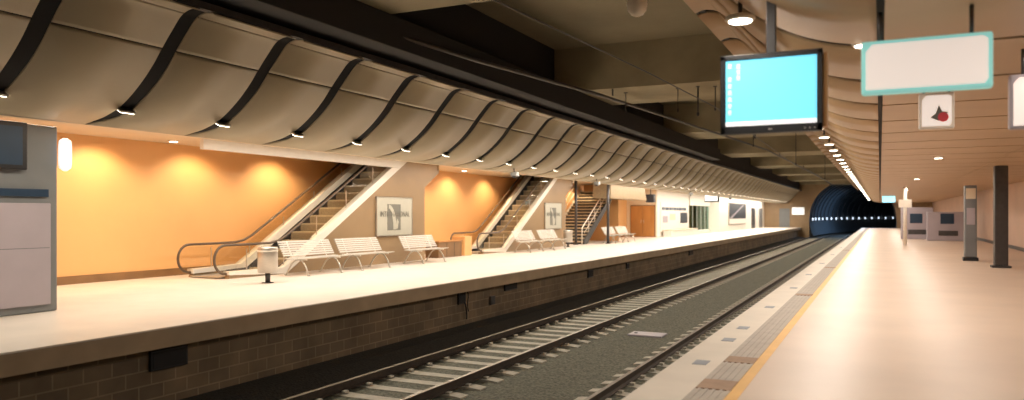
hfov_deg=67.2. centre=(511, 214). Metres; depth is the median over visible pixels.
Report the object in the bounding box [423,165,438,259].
wall
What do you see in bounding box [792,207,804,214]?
lit sign
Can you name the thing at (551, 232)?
bench
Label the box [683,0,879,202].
ceiling
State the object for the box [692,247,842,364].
trim
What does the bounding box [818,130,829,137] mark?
round ceiling light
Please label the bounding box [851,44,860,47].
round ceiling light
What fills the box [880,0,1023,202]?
ceiling
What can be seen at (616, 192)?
wall
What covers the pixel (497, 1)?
wire
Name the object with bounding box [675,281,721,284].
sleeper
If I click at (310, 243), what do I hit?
bench
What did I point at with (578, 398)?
sleeper
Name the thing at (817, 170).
ceiling beam
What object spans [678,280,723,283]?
sleeper
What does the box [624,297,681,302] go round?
sleeper
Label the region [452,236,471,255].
wall pier
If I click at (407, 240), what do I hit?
bench
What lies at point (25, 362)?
platform edge
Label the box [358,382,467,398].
sleeper
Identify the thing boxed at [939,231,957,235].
tray
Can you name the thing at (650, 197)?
loudspeaker
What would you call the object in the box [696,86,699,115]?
hanging rod
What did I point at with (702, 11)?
trim
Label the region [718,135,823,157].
ceiling beam
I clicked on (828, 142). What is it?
round ceiling light
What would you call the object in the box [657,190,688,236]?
wall
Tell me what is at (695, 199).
wall
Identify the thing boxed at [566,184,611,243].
staircase
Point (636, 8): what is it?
dome camera
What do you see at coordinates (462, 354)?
sleeper
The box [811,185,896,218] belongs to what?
trim
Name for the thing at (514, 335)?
sleeper
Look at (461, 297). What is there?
wall box
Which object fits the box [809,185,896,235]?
wall
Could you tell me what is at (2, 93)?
ceiling light
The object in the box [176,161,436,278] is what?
escalator
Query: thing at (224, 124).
ceiling light
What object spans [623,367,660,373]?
sleeper
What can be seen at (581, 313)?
sleeper
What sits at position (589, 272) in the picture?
wall box
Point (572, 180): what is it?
wall
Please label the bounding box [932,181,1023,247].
wall
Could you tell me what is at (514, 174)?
security camera
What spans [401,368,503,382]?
sleeper
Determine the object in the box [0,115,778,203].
ceiling
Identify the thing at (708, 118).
ceiling beam
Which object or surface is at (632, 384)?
sleeper
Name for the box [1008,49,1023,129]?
sign
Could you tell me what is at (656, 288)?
sleeper
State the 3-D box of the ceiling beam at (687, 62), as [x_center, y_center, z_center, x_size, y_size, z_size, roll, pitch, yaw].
[5.437,-4.332,23.057,7.650,1.300,3.300,0,0,26]
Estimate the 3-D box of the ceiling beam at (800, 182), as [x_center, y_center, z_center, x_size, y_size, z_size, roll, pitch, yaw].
[39.036,-4.332,93.449,7.650,1.300,3.300,0,0,26]
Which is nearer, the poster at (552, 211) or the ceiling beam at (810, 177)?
the poster at (552, 211)
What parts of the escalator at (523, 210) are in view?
handrail, handrail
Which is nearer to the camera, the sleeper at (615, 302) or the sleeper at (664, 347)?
the sleeper at (664, 347)
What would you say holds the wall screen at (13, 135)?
attached to the kiosk
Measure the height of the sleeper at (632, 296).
0.145 m
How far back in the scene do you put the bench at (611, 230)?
42.10 m
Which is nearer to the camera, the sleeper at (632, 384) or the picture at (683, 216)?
the sleeper at (632, 384)
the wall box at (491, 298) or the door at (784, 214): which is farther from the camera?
the door at (784, 214)
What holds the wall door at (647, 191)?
in the wall at (662, 196)
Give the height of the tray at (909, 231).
0.300 m
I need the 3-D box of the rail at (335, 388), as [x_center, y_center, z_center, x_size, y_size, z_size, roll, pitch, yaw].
[32.860,2.679,72.077,12.576,0.135,164.404,0,0,26]
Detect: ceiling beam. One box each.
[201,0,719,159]
[357,0,492,13]
[554,34,733,104]
[664,102,805,138]
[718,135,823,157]
[751,155,834,168]
[772,167,842,175]
[788,175,847,180]
[799,181,851,184]
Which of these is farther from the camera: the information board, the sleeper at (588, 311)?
the information board
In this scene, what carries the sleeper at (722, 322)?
on the railway tracks
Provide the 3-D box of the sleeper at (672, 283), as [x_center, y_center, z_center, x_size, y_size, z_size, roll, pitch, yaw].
[7.059,2.796,30.715,2.280,0.145,0.240,0,0,26]
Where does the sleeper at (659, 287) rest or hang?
on the railway tracks
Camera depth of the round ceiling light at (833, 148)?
20.47 m
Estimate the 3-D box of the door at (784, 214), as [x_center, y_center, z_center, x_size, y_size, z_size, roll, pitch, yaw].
[33.492,0.368,94.777,1.200,2.300,0.080,0,0,26]
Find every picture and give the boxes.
[663,216,667,222]
[670,214,674,219]
[680,213,686,222]
[730,203,745,218]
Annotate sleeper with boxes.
[334,390,398,399]
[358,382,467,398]
[380,375,486,390]
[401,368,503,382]
[419,362,518,375]
[437,357,533,369]
[453,352,546,363]
[468,347,558,357]
[483,342,569,352]
[495,338,580,347]
[507,334,590,343]
[519,331,599,339]
[532,327,608,335]
[541,324,616,331]
[550,321,624,328]
[559,318,631,324]
[568,315,638,321]
[574,397,611,399]
[577,312,644,318]
[583,310,650,316]
[587,388,629,396]
[592,308,656,313]
[599,305,662,310]
[600,381,640,388]
[605,303,667,308]
[612,301,672,306]
[612,374,650,380]
[618,299,677,304]
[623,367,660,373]
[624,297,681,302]
[629,296,686,300]
[633,362,668,367]
[635,294,690,298]
[640,292,694,296]
[642,356,676,361]
[645,291,698,294]
[650,289,701,293]
[651,351,683,356]
[654,288,705,291]
[659,287,708,290]
[659,346,690,351]
[662,285,712,288]
[666,342,696,346]
[667,284,714,287]
[671,283,718,285]
[673,338,703,341]
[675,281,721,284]
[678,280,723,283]
[680,334,709,337]
[682,279,726,282]
[686,330,713,334]
[692,327,719,330]
[697,324,723,327]
[702,321,727,323]
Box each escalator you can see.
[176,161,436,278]
[450,175,571,253]
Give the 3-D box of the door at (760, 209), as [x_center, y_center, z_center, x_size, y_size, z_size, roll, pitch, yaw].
[29.960,0.368,92.961,0.090,2.300,2.600,0,0,26]
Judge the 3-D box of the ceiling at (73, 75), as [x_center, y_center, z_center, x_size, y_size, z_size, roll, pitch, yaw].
[12.280,-2.167,48.706,2.609,1.510,101.502,0,0,26]
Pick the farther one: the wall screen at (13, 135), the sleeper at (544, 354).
the sleeper at (544, 354)
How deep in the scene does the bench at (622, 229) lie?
44.33 m
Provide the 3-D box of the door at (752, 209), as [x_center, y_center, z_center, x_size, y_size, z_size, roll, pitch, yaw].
[27.376,0.368,87.546,0.090,2.300,2.600,0,0,26]
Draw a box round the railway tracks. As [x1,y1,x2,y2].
[322,237,846,399]
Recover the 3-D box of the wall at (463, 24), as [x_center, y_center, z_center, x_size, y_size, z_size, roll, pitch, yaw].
[12.837,-3.982,47.614,0.150,2.000,103.000,0,0,26]
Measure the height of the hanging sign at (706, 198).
0.800 m
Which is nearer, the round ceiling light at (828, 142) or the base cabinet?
the round ceiling light at (828, 142)
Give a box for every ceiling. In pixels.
[0,0,798,203]
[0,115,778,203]
[466,0,719,104]
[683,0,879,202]
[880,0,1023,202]
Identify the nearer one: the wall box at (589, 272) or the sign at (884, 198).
the wall box at (589, 272)
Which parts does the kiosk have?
panel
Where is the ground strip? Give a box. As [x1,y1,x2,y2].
[180,237,803,399]
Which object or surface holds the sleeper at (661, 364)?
on the railway tracks
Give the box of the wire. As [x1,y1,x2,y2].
[493,0,849,195]
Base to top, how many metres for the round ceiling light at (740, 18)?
0.230 m
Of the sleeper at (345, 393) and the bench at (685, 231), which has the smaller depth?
the sleeper at (345, 393)
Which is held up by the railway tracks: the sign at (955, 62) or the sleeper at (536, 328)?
the sleeper at (536, 328)
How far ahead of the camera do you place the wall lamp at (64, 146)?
12.22 m
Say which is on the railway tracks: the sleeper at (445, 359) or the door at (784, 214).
the sleeper at (445, 359)
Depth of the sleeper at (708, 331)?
18.18 m
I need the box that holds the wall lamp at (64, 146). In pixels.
[58,138,71,170]
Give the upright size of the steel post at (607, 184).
3.300 m
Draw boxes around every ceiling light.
[0,91,8,96]
[117,108,135,113]
[215,121,230,126]
[291,132,303,136]
[352,141,362,144]
[725,2,754,24]
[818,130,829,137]
[824,138,834,144]
[828,145,838,150]
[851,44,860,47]
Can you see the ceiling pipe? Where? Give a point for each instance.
(413, 40)
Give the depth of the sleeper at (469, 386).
12.79 m
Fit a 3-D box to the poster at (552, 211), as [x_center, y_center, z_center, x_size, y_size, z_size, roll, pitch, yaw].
[1.942,0.048,36.332,0.064,1.220,1.990,0,0,26]
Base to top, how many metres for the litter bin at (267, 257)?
0.805 m
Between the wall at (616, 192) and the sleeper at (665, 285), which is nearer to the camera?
the sleeper at (665, 285)
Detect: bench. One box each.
[277,239,347,275]
[334,237,394,270]
[398,235,448,263]
[511,230,544,252]
[536,229,565,249]
[601,227,623,242]
[615,226,635,241]
[662,228,697,236]
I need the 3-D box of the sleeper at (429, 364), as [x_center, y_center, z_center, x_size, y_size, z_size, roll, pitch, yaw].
[-0.953,2.796,13.929,2.280,0.145,0.240,0,0,26]
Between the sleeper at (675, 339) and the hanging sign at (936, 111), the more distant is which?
the sleeper at (675, 339)
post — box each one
[573,181,578,244]
[605,184,610,243]
[898,187,911,244]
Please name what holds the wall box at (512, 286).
attached to the wall at (222, 362)
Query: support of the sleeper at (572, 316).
on the railway tracks
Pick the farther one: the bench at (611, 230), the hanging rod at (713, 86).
the bench at (611, 230)
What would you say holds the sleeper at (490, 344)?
on the railway tracks
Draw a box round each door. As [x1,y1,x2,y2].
[627,189,656,236]
[630,205,654,236]
[751,208,754,228]
[759,208,761,227]
[779,209,789,226]
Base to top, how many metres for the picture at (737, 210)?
1.480 m
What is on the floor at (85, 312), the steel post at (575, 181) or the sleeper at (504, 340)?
the steel post at (575, 181)
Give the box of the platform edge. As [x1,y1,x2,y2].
[0,228,800,377]
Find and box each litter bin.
[257,247,277,282]
[563,230,572,246]
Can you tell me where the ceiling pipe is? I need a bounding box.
[404,36,833,185]
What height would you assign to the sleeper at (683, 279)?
0.145 m
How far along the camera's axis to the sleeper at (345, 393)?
11.80 m
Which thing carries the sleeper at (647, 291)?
on the railway tracks
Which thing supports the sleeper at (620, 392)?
on the railway tracks
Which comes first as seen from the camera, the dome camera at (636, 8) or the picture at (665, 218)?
the dome camera at (636, 8)
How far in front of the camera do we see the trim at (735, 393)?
8.89 m
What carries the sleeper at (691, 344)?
on the railway tracks
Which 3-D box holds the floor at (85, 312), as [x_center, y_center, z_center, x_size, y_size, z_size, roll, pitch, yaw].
[9.656,1.553,49.133,7.500,0.070,103.000,0,0,26]
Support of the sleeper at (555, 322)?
on the railway tracks
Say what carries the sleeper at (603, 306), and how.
on the railway tracks
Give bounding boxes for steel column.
[990,165,1011,267]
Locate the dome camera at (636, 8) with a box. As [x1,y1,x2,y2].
[627,0,646,16]
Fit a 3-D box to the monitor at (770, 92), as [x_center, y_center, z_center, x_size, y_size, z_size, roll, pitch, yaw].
[2.024,-1.297,5.970,0.780,1.330,0.160,0,0,26]
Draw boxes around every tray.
[908,230,925,233]
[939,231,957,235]
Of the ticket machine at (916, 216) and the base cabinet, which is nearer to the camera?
the base cabinet
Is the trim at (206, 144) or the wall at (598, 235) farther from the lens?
the wall at (598, 235)
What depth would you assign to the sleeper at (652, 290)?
28.00 m
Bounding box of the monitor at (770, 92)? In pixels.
[720,1,827,135]
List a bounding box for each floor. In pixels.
[0,227,800,354]
[621,228,865,399]
[737,228,1023,399]
[817,233,853,237]
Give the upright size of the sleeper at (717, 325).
0.145 m
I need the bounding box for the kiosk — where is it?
[0,124,56,316]
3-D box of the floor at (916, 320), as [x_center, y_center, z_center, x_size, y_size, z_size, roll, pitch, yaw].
[22.940,1.668,42.792,6.660,0.300,103.000,0,0,26]
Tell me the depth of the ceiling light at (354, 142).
16.73 m
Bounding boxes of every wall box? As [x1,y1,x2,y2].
[149,345,187,371]
[457,292,468,318]
[489,296,494,304]
[504,283,516,290]
[587,269,592,277]
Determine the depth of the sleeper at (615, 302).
23.93 m
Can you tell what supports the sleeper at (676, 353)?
on the railway tracks
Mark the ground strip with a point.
(283, 385)
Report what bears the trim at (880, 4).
attached to the ceiling at (980, 139)
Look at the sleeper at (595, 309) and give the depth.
22.19 m
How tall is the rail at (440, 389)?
0.135 m
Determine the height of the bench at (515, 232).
0.877 m
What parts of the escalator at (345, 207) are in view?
comb plate, handrail, handrail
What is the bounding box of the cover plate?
[627,331,666,337]
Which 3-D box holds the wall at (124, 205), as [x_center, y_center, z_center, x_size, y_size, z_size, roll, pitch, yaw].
[6.362,-1.732,50.705,0.200,6.500,103.000,0,0,26]
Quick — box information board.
[660,202,687,231]
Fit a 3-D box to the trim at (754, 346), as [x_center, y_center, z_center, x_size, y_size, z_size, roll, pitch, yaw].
[19.705,1.665,44.336,0.310,0.306,103.000,0,0,26]
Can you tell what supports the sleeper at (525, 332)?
on the railway tracks
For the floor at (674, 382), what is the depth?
8.90 m
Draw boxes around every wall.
[0,230,797,399]
[57,132,706,276]
[392,4,799,189]
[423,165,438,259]
[565,180,572,245]
[584,185,618,240]
[593,183,646,199]
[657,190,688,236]
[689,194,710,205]
[698,229,709,232]
[707,202,714,231]
[715,197,763,231]
[764,184,931,237]
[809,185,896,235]
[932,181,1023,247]
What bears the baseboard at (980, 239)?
attached to the wall at (1015, 190)
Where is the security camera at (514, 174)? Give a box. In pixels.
[511,169,518,177]
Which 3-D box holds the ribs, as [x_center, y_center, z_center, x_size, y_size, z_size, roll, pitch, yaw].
[12.290,-2.194,48.701,2.530,1.505,101.510,0,0,26]
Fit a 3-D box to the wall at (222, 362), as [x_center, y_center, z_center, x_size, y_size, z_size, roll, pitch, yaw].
[12.656,2.338,47.700,0.250,1.100,103.000,0,0,26]
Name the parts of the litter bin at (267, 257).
post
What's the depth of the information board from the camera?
57.26 m
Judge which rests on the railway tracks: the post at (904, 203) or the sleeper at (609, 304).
the sleeper at (609, 304)
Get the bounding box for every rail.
[282,231,856,399]
[399,232,854,399]
[584,235,850,399]
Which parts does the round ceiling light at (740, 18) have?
stem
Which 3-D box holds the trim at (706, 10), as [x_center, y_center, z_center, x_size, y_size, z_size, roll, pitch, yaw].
[20.086,-2.194,44.597,2.530,1.505,102.200,0,0,26]
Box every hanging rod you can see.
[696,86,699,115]
[713,86,716,110]
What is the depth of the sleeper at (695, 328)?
18.67 m
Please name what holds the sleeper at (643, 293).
on the railway tracks
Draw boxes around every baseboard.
[57,228,706,285]
[977,237,1023,251]
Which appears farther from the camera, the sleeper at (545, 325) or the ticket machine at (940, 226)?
the ticket machine at (940, 226)
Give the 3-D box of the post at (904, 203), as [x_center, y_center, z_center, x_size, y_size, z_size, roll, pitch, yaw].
[19.991,0.048,39.213,0.600,2.940,0.200,0,0,26]
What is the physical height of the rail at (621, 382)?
0.135 m
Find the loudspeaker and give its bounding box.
[646,189,655,201]
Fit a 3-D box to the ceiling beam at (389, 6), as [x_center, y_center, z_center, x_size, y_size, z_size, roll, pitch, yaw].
[-0.163,-4.332,11.325,7.650,1.300,3.300,0,0,26]
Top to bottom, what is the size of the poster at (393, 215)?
1.220 m
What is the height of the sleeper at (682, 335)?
0.145 m
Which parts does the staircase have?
handrail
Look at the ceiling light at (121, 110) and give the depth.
11.60 m
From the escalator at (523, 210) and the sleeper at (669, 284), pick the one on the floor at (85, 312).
the escalator at (523, 210)
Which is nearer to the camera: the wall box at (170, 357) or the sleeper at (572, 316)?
the wall box at (170, 357)
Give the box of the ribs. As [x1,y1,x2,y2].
[0,0,791,197]
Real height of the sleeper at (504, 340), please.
0.145 m
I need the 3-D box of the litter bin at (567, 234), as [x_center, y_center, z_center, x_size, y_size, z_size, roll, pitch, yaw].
[2.643,1.115,36.413,0.452,0.805,0.452,0,0,26]
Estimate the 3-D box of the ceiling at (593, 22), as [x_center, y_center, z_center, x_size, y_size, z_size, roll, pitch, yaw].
[16.108,-5.132,46.053,21.400,0.300,103.000,0,0,26]
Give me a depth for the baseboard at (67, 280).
17.99 m
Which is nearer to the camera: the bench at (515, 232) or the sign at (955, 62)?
the sign at (955, 62)
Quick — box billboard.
[728,202,745,224]
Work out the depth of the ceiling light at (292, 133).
15.01 m
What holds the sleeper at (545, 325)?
on the railway tracks
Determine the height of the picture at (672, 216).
0.450 m
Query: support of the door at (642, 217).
attached to the wall door at (647, 191)
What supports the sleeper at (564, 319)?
on the railway tracks
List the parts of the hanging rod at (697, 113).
rod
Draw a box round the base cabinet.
[425,240,462,257]
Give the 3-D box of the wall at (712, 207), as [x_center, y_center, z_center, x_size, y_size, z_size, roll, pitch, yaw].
[18.002,-0.132,69.637,0.700,3.300,0.200,0,0,26]
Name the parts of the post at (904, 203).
panel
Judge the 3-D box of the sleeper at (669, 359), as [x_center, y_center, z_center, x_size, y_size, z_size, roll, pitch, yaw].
[3.599,2.796,14.504,2.280,0.145,0.240,0,0,26]
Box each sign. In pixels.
[704,195,719,201]
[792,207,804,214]
[861,4,992,95]
[882,196,894,201]
[918,91,954,129]
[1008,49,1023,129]
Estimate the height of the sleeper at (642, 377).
0.145 m
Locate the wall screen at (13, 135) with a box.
[0,120,26,169]
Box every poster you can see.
[375,197,412,236]
[544,203,561,228]
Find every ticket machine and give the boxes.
[901,207,932,238]
[926,212,963,240]
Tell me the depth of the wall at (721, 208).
75.30 m
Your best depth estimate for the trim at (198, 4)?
14.77 m
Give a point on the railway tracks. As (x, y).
(569, 375)
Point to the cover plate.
(634, 333)
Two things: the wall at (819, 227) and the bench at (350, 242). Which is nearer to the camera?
the bench at (350, 242)
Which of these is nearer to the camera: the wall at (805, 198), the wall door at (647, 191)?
the wall door at (647, 191)
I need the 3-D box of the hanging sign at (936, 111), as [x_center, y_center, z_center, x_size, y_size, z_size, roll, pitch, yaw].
[4.464,-1.167,8.110,0.330,0.530,0.117,0,0,26]
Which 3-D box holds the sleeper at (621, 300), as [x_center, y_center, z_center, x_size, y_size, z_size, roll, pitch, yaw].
[4.121,2.796,24.560,2.280,0.145,0.240,0,0,26]
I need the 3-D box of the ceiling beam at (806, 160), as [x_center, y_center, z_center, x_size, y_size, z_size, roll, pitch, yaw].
[22.236,-4.332,58.253,7.650,1.300,3.300,0,0,26]
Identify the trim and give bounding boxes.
[173,0,801,190]
[200,138,400,167]
[682,228,868,399]
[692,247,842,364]
[696,10,811,135]
[699,10,884,106]
[724,228,869,399]
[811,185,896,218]
[875,0,884,192]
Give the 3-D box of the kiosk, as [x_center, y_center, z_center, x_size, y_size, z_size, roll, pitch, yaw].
[-8.415,0.058,10.582,0.795,2.920,4.050,0,0,26]
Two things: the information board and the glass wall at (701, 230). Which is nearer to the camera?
the information board
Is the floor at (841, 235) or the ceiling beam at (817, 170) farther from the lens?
the floor at (841, 235)
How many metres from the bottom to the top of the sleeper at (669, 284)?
0.145 m
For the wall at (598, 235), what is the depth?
45.14 m
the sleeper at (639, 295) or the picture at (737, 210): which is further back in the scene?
the picture at (737, 210)
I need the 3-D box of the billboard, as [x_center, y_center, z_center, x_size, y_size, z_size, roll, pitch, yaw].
[22.740,-0.132,77.681,0.122,2.200,10.200,0,0,26]

